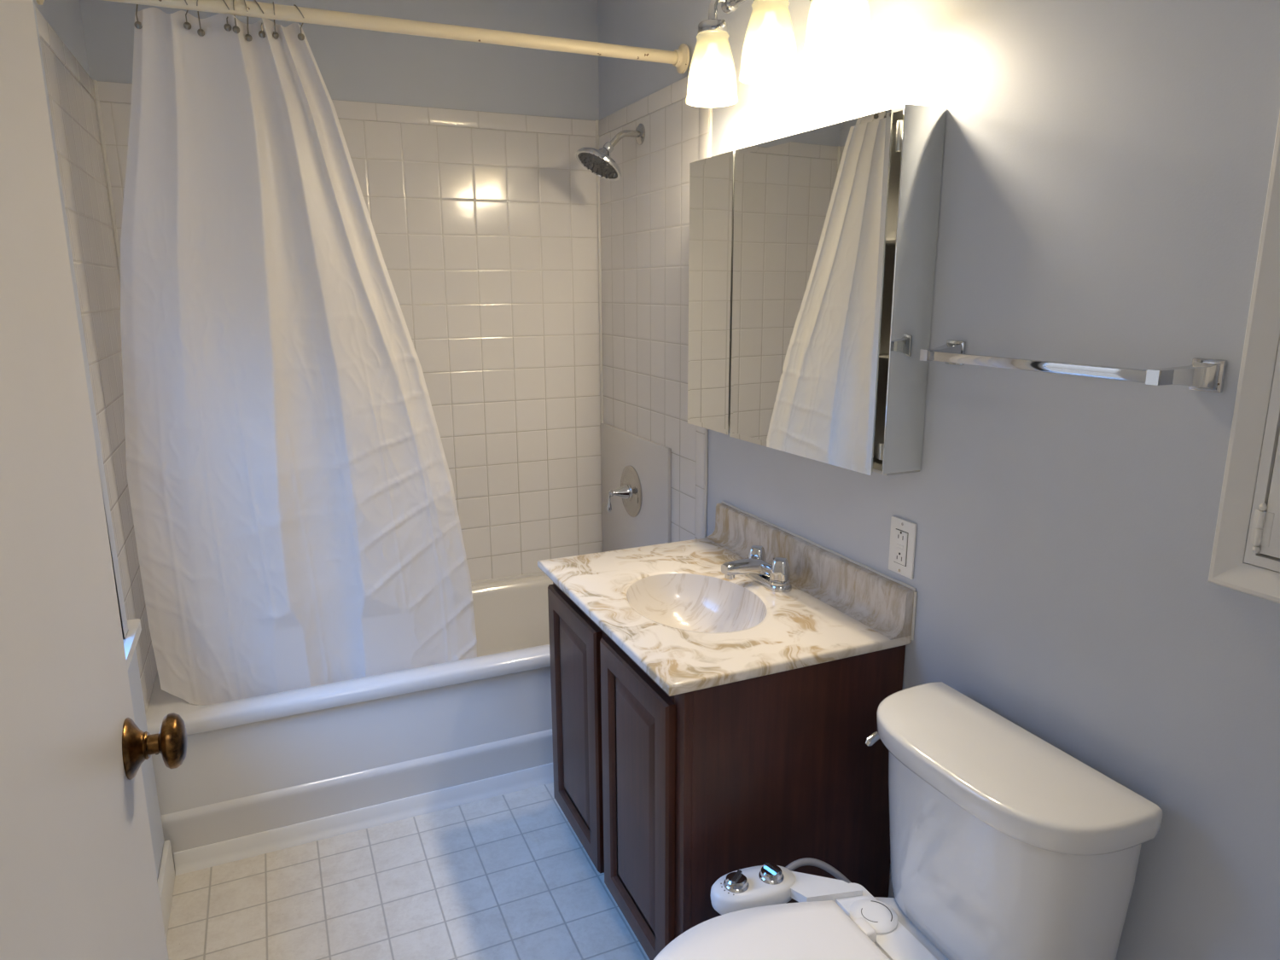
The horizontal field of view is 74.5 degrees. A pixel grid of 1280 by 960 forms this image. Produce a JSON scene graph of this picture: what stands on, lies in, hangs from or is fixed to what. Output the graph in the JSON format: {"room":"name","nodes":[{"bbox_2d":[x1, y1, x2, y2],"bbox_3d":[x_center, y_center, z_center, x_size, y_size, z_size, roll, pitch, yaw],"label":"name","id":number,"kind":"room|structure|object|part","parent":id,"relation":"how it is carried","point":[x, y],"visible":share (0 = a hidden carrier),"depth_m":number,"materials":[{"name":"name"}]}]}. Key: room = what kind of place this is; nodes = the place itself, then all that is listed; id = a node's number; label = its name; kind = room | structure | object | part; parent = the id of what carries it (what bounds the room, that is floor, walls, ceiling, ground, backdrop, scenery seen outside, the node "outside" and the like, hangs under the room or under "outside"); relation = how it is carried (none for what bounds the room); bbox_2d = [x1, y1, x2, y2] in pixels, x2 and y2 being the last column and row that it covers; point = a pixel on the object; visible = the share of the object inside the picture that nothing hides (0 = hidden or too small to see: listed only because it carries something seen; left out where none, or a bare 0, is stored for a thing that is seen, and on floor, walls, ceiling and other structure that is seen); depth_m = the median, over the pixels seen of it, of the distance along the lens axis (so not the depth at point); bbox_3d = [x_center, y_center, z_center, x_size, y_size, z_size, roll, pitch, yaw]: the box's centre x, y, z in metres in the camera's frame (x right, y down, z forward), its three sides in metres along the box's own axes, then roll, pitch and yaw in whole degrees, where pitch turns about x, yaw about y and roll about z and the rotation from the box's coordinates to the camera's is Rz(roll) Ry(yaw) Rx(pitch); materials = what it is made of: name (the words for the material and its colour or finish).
{"room":"bathroom","nodes":[
{"label":"bathroom","id":0,"kind":"room"},
{"bbox_2d":[32,0,164,880],"bbox_3d":[-0.974,-0.040,1.202,0.146,2.420,2.740,-6,14,-23],"label":"wall","id":1,"kind":"structure","parent":0,"point":[68,84],"depth_m":1.99,"materials":[{"name":"grey paint"}]},
{"bbox_2d":[0,0,187,959],"bbox_3d":[-0.414,0.287,0.605,0.091,2.018,0.746,-5,14,-22],"label":"door","id":2,"kind":"structure","parent":1,"relation":"in","point":[78,881],"depth_m":0.70,"materials":[{"name":"white paint"}]},
{"bbox_3d":[-0.515,0.285,0.915,0.039,0.059,0.059,-5,14,-22],"label":"knob","id":3,"kind":"part","parent":2,"relation":"part of","materials":[{"name":"brown metal"}]},
{"bbox_2d":[92,79,120,281],"bbox_3d":[-1.467,-0.313,2.441,0.012,1.567,0.012,-6,14,-23],"label":"trim","id":4,"kind":"structure","parent":1,"relation":"attached to","point":[96,101],"depth_m":2.32,"materials":[{"name":"white tile"}]},
{"bbox_2d":[102,493,141,670],"bbox_3d":[-1.058,-0.087,1.408,0.164,1.100,0.936,-6,14,-23],"label":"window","id":5,"kind":"structure","parent":1,"relation":"in","point":[134,625],"depth_m":1.86,"materials":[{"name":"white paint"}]},
{"bbox_3d":[-1.056,0.438,1.528,0.164,0.024,0.936,-6,14,-23],"label":"sill","id":6,"kind":"part","parent":5,"relation":"part of","materials":[{"name":"white paint"}]},
{"bbox_2d":[157,840,174,940],"bbox_3d":[-0.780,1.138,1.238,0.014,0.105,1.934,-6,14,-23],"label":"baseboard","id":7,"kind":"structure","parent":1,"relation":"attached to","point":[166,873],"depth_m":1.99,"materials":[{"name":"white paint"}]},
{"bbox_2d":[79,0,602,581],"bbox_3d":[-0.902,-0.394,2.754,1.870,2.420,0.129,-6,14,-23],"label":"wall","id":8,"kind":"structure","parent":0,"point":[481,206],"depth_m":2.77,"materials":[{"name":"white tile"}]},
{"bbox_2d":[166,782,649,959],"bbox_3d":[-0.179,1.238,1.156,2.120,0.060,4.220,-6,14,-23],"label":"floor","id":9,"kind":"structure","parent":0,"point":[508,876],"depth_m":2.03,"materials":[{"name":"tile"}]},
{"bbox_2d":[145,571,552,871],"bbox_3d":[-0.666,0.654,2.651,1.462,0.420,0.671,-6,14,-23],"label":"bathtub","id":10,"kind":"object","parent":9,"relation":"on","point":[255,765],"visible":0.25,"depth_m":2.27,"materials":[{"name":"white ceramic"}]},
{"bbox_2d":[145,574,552,735],"bbox_3d":[-0.666,0.618,2.641,1.462,0.324,0.668,-6,14,-23],"label":"basin","id":11,"kind":"object","parent":10,"relation":"in","point":[505,689],"depth_m":2.34,"materials":[{"name":"white ceramic"}]},
{"bbox_2d":[173,762,553,875],"bbox_3d":[-0.514,0.899,2.402,1.438,0.052,0.022,-6,14,-23],"label":"trim","id":12,"kind":"structure","parent":10,"relation":"attached to","point":[211,855],"depth_m":2.29,"materials":[{"name":"white paint"}]},
{"bbox_2d":[547,581,905,959],"bbox_3d":[0.145,0.635,1.984,0.512,0.745,0.741,-6,14,-23],"label":"vanity cabinet","id":13,"kind":"object","parent":9,"relation":"on","point":[667,797],"visible":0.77,"depth_m":1.65,"materials":[{"name":"brown wood"}]},
{"bbox_3d":[-0.160,0.593,2.052,0.008,0.490,0.218,-6,14,-23],"label":"raised panel","id":14,"kind":"part","parent":13,"relation":"part of","materials":[{"name":"brown wood"}]},
{"bbox_3d":[-0.158,0.593,2.052,0.019,0.604,0.332,-6,14,-23],"label":"door","id":15,"kind":"part","parent":13,"relation":"part of","materials":[{"name":"brown wood"}]},
{"bbox_3d":[-0.062,0.615,1.885,0.019,0.660,0.741,-6,14,-23],"label":"frame","id":16,"kind":"part","parent":13,"relation":"part of","materials":[{"name":"brown wood"}]},
{"bbox_3d":[-0.012,0.666,1.727,0.008,0.490,0.218,-6,14,-23],"label":"raised panel","id":17,"kind":"part","parent":13,"relation":"part of","materials":[{"name":"brown wood"}]},
{"bbox_3d":[-0.010,0.666,1.728,0.019,0.604,0.332,-6,14,-23],"label":"door","id":18,"kind":"part","parent":13,"relation":"part of","materials":[{"name":"brown wood"}]},
{"bbox_2d":[537,501,917,696],"bbox_3d":[0.141,0.267,1.888,0.533,0.223,0.762,-6,14,-23],"label":"countertop","id":19,"kind":"structure","parent":13,"relation":"on","point":[671,608],"depth_m":1.82,"materials":[{"name":"stone"}]},
{"bbox_2d":[626,573,766,633],"bbox_3d":[0.120,0.324,1.864,0.284,0.122,0.376,-6,14,-23],"label":"basin","id":20,"kind":"object","parent":19,"relation":"in","point":[665,602],"depth_m":1.98,"materials":[{"name":"stone"}]},
{"bbox_2d":[721,545,791,592],"bbox_3d":[0.256,0.205,1.931,0.143,0.071,0.156,-6,14,-23],"label":"faucet","id":21,"kind":"object","parent":19,"relation":"on","point":[775,578],"visible":1,"depth_m":1.90,"materials":[{"name":"silver metal"}]},
{"bbox_3d":[0.252,0.208,1.930,0.134,0.054,0.068,-6,14,-23],"label":"spout","id":22,"kind":"part","parent":21,"relation":"part of","materials":[{"name":"silver metal"}]},
{"bbox_3d":[0.276,0.180,1.991,0.042,0.048,0.042,5,14,21],"label":"handle","id":23,"kind":"part","parent":21,"relation":"part of","materials":[{"name":"silver metal"}]},
{"bbox_3d":[0.296,0.228,1.955,0.054,0.016,0.156,-6,14,-23],"label":"plate","id":24,"kind":"part","parent":21,"relation":"part of","materials":[{"name":"silver metal"}]},
{"bbox_3d":[0.317,0.200,1.902,0.042,0.048,0.042,5,14,21],"label":"handle","id":25,"kind":"part","parent":21,"relation":"part of","materials":[{"name":"silver metal"}]},
{"bbox_2d":[653,681,1162,959],"bbox_3d":[0.319,0.798,1.291,0.687,0.734,0.440,-6,14,-23],"label":"toilet","id":26,"kind":"object","parent":9,"relation":"on","point":[1005,845],"visible":0.99,"depth_m":1.26,"materials":[{"name":"white ceramic"}]},
{"bbox_3d":[0.196,0.765,1.227,0.418,0.020,0.374,-6,14,-23],"label":"seat lid","id":27,"kind":"part","parent":26,"relation":"part of","materials":[{"name":"white plastic"}]},
{"bbox_2d":[710,857,937,959],"bbox_3d":[0.386,0.761,1.406,0.514,0.103,0.244,11,17,39],"label":"bidet attachment","id":28,"kind":"object","parent":26,"relation":"attached to","point":[767,884],"visible":0.97,"depth_m":1.46,"materials":[{"name":"white plastic"}]},
{"bbox_3d":[0.436,0.764,1.336,0.064,0.009,0.370,-6,14,-23],"label":"plate","id":29,"kind":"part","parent":28,"relation":"part of","materials":[{"name":"white plastic"}]},
{"bbox_3d":[0.426,0.450,1.478,0.069,0.032,0.026,-3,13,-11],"label":"flush lever","id":30,"kind":"part","parent":26,"relation":"part of","materials":[{"name":"silver metal"}]},
{"bbox_3d":[0.545,0.603,1.350,0.182,0.315,0.402,-6,14,-23],"label":"tank","id":31,"kind":"part","parent":26,"relation":"part of","materials":[{"name":"white ceramic"}]},
{"bbox_3d":[0.537,0.440,1.309,0.206,0.046,0.440,-6,14,-23],"label":"tank lid","id":32,"kind":"part","parent":26,"relation":"part of","materials":[{"name":"white ceramic"}]},
{"bbox_2d":[597,0,1279,959],"bbox_3d":[0.472,-0.190,1.827,0.129,2.420,2.740,-6,14,-23],"label":"wall","id":33,"kind":"structure","parent":0,"point":[1106,168],"depth_m":1.29,"materials":[{"name":"grey paint"}]},
{"bbox_2d":[35,0,689,73],"bbox_3d":[-0.547,-1.062,1.973,1.454,0.072,0.072,-6,14,-23],"label":"curtain rod","id":34,"kind":"object","parent":33,"relation":"attached to","point":[679,58],"visible":1,"depth_m":1.98,"materials":[{"name":"beige paint"}]},
{"bbox_2d":[134,4,142,29],"bbox_3d":[-1.054,-0.989,1.759,0.015,0.080,0.039,-6,14,-23],"label":"curtain hook","id":35,"kind":"object","parent":34,"relation":"hanging from","point":[137,24],"visible":0.98,"depth_m":1.77,"materials":[{"name":"silver metal"}]},
{"bbox_2d":[183,0,191,29],"bbox_3d":[-0.970,-1.002,1.794,0.017,0.071,0.039,-6,14,-23],"label":"curtain hook","id":36,"kind":"object","parent":34,"relation":"hanging from","point":[187,26],"visible":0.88,"depth_m":1.80,"materials":[{"name":"silver metal"}]},
{"bbox_2d":[196,0,204,36],"bbox_3d":[-0.946,-1.000,1.806,0.015,0.082,0.039,-6,14,-23],"label":"curtain hook","id":37,"kind":"object","parent":34,"relation":"hanging from","point":[200,32],"visible":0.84,"depth_m":1.82,"materials":[{"name":"silver metal"}]},
{"bbox_2d":[222,0,231,31],"bbox_3d":[-0.898,-1.010,1.825,0.019,0.070,0.039,-6,14,-23],"label":"curtain hook","id":38,"kind":"object","parent":34,"relation":"hanging from","point":[227,26],"visible":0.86,"depth_m":1.82,"materials":[{"name":"silver metal"}]},
{"bbox_2d":[232,0,239,33],"bbox_3d":[-0.881,-1.009,1.831,0.015,0.075,0.042,-6,14,-23],"label":"curtain hook","id":39,"kind":"object","parent":34,"relation":"hanging from","point":[235,29],"visible":0.92,"depth_m":1.82,"materials":[{"name":"silver metal"}]},
{"bbox_2d":[244,0,252,41],"bbox_3d":[-0.861,-1.008,1.843,0.015,0.082,0.039,-6,14,-23],"label":"curtain hook","id":40,"kind":"object","parent":34,"relation":"hanging from","point":[248,37],"visible":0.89,"depth_m":1.85,"materials":[{"name":"silver metal"}]},
{"bbox_2d":[253,0,265,38],"bbox_3d":[-0.836,-1.014,1.852,0.019,0.075,0.038,-6,14,-23],"label":"curtain hook","id":41,"kind":"object","parent":34,"relation":"hanging from","point":[261,33],"visible":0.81,"depth_m":1.85,"materials":[{"name":"silver metal"}]},
{"bbox_2d":[272,1,279,39],"bbox_3d":[-0.810,-1.018,1.863,0.015,0.072,0.039,-6,14,-23],"label":"curtain hook","id":42,"kind":"object","parent":34,"relation":"hanging from","point":[275,34],"visible":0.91,"depth_m":1.87,"materials":[{"name":"silver metal"}]},
{"bbox_2d":[120,7,477,704],"bbox_3d":[-0.831,-0.200,2.082,0.810,1.699,0.103,-6,14,-23],"label":"shower curtain","id":43,"kind":"object","parent":34,"relation":"hanging from","point":[297,526],"visible":0.94,"depth_m":2.06,"materials":[{"name":"white fabric"}]},
{"bbox_2d":[293,4,304,40],"bbox_3d":[-0.762,-1.024,1.884,0.020,0.072,0.039,-6,14,-23],"label":"curtain hook","id":44,"kind":"object","parent":34,"relation":"hanging from","point":[300,36],"visible":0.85,"depth_m":1.89,"materials":[{"name":"silver metal"}]},
{"bbox_2d":[595,120,603,526],"bbox_3d":[-0.140,-0.450,3.015,0.012,1.567,0.012,-6,14,-23],"label":"trim","id":45,"kind":"structure","parent":33,"relation":"attached to","point":[596,121],"depth_m":2.96,"materials":[{"name":"white tile"}]},
{"bbox_2d":[576,123,645,180],"bbox_3d":[-0.089,-0.986,2.519,0.206,0.165,0.148,-6,14,-23],"label":"showerhead","id":46,"kind":"object","parent":33,"relation":"attached to","point":[599,162],"visible":1,"depth_m":2.51,"materials":[{"name":"silver metal"}]},
{"bbox_3d":[-0.124,-0.940,2.514,0.112,0.068,0.130,-6,14,-23],"label":"spray plate","id":47,"kind":"part","parent":46,"relation":"part of","materials":[{"name":"grey plastic"}]},
{"bbox_3d":[-0.050,-1.022,2.532,0.106,0.059,0.019,-6,14,-23],"label":"shower arm","id":48,"kind":"part","parent":46,"relation":"part of","materials":[{"name":"silver metal"}]},
{"bbox_2d":[600,422,671,552],"bbox_3d":[-0.023,0.108,2.872,0.012,0.533,0.566,-6,14,-23],"label":"access panel","id":49,"kind":"object","parent":33,"relation":"attached to","point":[619,449],"visible":0.55,"depth_m":2.81,"materials":[{"name":"white plastic"}]},
{"bbox_2d":[606,465,642,517],"bbox_3d":[-0.070,0.042,2.834,0.092,0.176,0.176,-6,14,-23],"label":"shower valve","id":50,"kind":"object","parent":49,"relation":"attached to","point":[630,490],"visible":1,"depth_m":2.82,"materials":[{"name":"silver metal"}]},
{"bbox_3d":[-0.103,0.076,2.824,0.018,0.063,0.017,-6,14,-23],"label":"lever","id":51,"kind":"part","parent":50,"relation":"part of","materials":[{"name":"silver metal"}]},
{"bbox_3d":[-0.074,0.043,2.833,0.065,0.052,0.052,-6,14,-23],"label":"handle stem","id":52,"kind":"part","parent":50,"relation":"part of","materials":[{"name":"silver metal"}]},
{"bbox_2d":[686,0,871,107],"bbox_3d":[0.288,-0.951,1.692,0.186,0.275,0.582,-6,14,-23],"label":"vanity light","id":53,"kind":"object","parent":33,"relation":"attached to","point":[835,29],"visible":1,"depth_m":1.65,"materials":[{"name":"white glass"}]},
{"bbox_3d":[0.163,-0.929,1.901,0.118,0.142,0.118,-6,14,-23],"label":"lamp shade","id":54,"kind":"part","parent":53,"relation":"part of","materials":[{"name":"white glass"}]},
{"bbox_3d":[0.185,-1.066,1.880,0.071,0.083,0.032,-6,14,-23],"label":"arm","id":55,"kind":"part","parent":53,"relation":"part of","materials":[{"name":"silver metal"}]},
{"bbox_3d":[0.260,-0.881,1.688,0.118,0.142,0.118,-6,14,-23],"label":"lamp shade","id":56,"kind":"part","parent":53,"relation":"part of","materials":[{"name":"white glass"}]},
{"bbox_3d":[0.351,-0.836,1.487,0.118,0.142,0.118,-6,14,-23],"label":"lamp shade","id":57,"kind":"part","parent":53,"relation":"part of","materials":[{"name":"white glass"}]},
{"bbox_2d":[705,502,914,639],"bbox_3d":[0.356,0.186,1.971,0.052,0.094,0.756,-6,14,-23],"label":"backsplash","id":58,"kind":"structure","parent":33,"relation":"attached to","point":[884,605],"depth_m":1.85,"materials":[{"name":"stone"}]},
{"bbox_2d":[687,104,946,475],"bbox_3d":[0.315,-0.397,1.841,0.124,0.648,0.776,-6,14,-23],"label":"medicine cabinet","id":59,"kind":"object","parent":33,"relation":"attached to","point":[812,257],"visible":1,"depth_m":1.65,"materials":[{"name":"silver metal"}]},
{"bbox_2d":[687,151,734,435],"bbox_3d":[0.169,-0.446,2.058,0.004,0.648,0.206,-6,14,-24],"label":"mirror","id":60,"kind":"object","parent":59,"relation":"attached to","point":[712,179],"depth_m":2.05,"materials":[{"name":"clear glass"}]},
{"bbox_3d":[0.172,-0.446,2.060,0.003,0.642,0.200,-6,14,-24],"label":"mirror door","id":61,"kind":"part","parent":59,"relation":"part of","materials":[{"name":"silver metal"}]},
{"bbox_2d":[729,109,893,475],"bbox_3d":[0.322,-0.367,1.711,0.004,0.638,0.481,-7,14,-26],"label":"mirror","id":62,"kind":"object","parent":59,"relation":"attached to","point":[811,206],"depth_m":1.67,"materials":[{"name":"clear glass"}]},
{"bbox_3d":[0.325,-0.367,1.712,0.003,0.632,0.475,-7,14,-26],"label":"mirror door","id":63,"kind":"part","parent":59,"relation":"part of","materials":[{"name":"silver metal"}]},
{"bbox_2d":[878,354,889,360],"bbox_3d":[0.389,-0.271,1.767,0.052,0.005,0.508,-6,14,-23],"label":"shelf","id":64,"kind":"object","parent":59,"relation":"attached to","point":[881,357],"depth_m":1.58,"materials":[{"name":"silver metal"}]},
{"bbox_2d":[885,239,896,245],"bbox_3d":[0.388,-0.475,1.721,0.052,0.005,0.508,-6,14,-23],"label":"shelf","id":65,"kind":"object","parent":59,"relation":"attached to","point":[888,242],"depth_m":1.53,"materials":[{"name":"silver metal"}]},
{"bbox_2d":[881,104,946,474],"bbox_3d":[0.487,-0.325,1.502,0.091,0.636,0.003,-6,14,-23],"label":"mirror","id":66,"kind":"object","parent":59,"relation":"attached to","point":[921,134],"depth_m":1.49,"materials":[{"name":"clear glass"}]},
{"bbox_2d":[888,515,916,579],"bbox_3d":[0.514,0.132,1.655,0.009,0.112,0.069,-6,14,-23],"label":"power outlet","id":67,"kind":"object","parent":33,"relation":"attached to","point":[903,532],"visible":1,"depth_m":1.65,"materials":[{"name":"white plastic"}]},
{"bbox_2d":[893,529,907,565],"bbox_3d":[0.512,0.133,1.654,0.004,0.066,0.033,-6,14,-23],"label":"receptacle","id":68,"kind":"object","parent":67,"relation":"attached to","point":[900,536],"depth_m":1.65,"materials":[{"name":"white plastic"}]},
{"bbox_2d":[919,339,1227,392],"bbox_3d":[0.608,-0.176,1.268,0.084,0.042,0.482,-6,14,-23],"label":"towel bar","id":69,"kind":"object","parent":33,"relation":"attached to","point":[1205,375],"visible":1,"depth_m":1.14,"materials":[{"name":"silver metal"}]},
{"bbox_3d":[0.517,-0.219,1.463,0.078,0.034,0.036,-6,14,-23],"label":"post","id":70,"kind":"part","parent":69,"relation":"part of","materials":[{"name":"silver metal"}]},
{"bbox_3d":[0.554,-0.224,1.479,0.006,0.042,0.042,-6,14,-23],"label":"wall plate","id":71,"kind":"part","parent":69,"relation":"part of","materials":[{"name":"silver metal"}]},
{"bbox_3d":[0.693,-0.132,1.078,0.085,0.034,0.033,-3,13,-13],"label":"post","id":72,"kind":"part","parent":69,"relation":"part of","materials":[{"name":"silver metal"}]},
{"bbox_3d":[0.733,-0.136,1.087,0.006,0.042,0.042,-6,14,-23],"label":"wall plate","id":73,"kind":"part","parent":69,"relation":"part of","materials":[{"name":"silver metal"}]},
{"bbox_2d":[1207,110,1279,603],"bbox_3d":[0.822,-0.221,0.843,0.020,0.805,0.384,-6,14,-23],"label":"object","id":74,"kind":"object","parent":33,"relation":"attached to","point":[1245,558],"visible":1,"depth_m":1.03,"materials":[{"name":"white paint"}]},
{"bbox_3d":[0.826,-0.222,0.844,0.012,0.730,0.309,-6,14,-23],"label":"frame","id":75,"kind":"part","parent":74,"relation":"part of","materials":[{"name":"white paint"}]},
{"bbox_3d":[0.825,-0.222,0.844,0.013,0.696,0.275,-6,14,-23],"label":"door","id":76,"kind":"part","parent":74,"relation":"part of","materials":[{"name":"white paint"}]}
]}

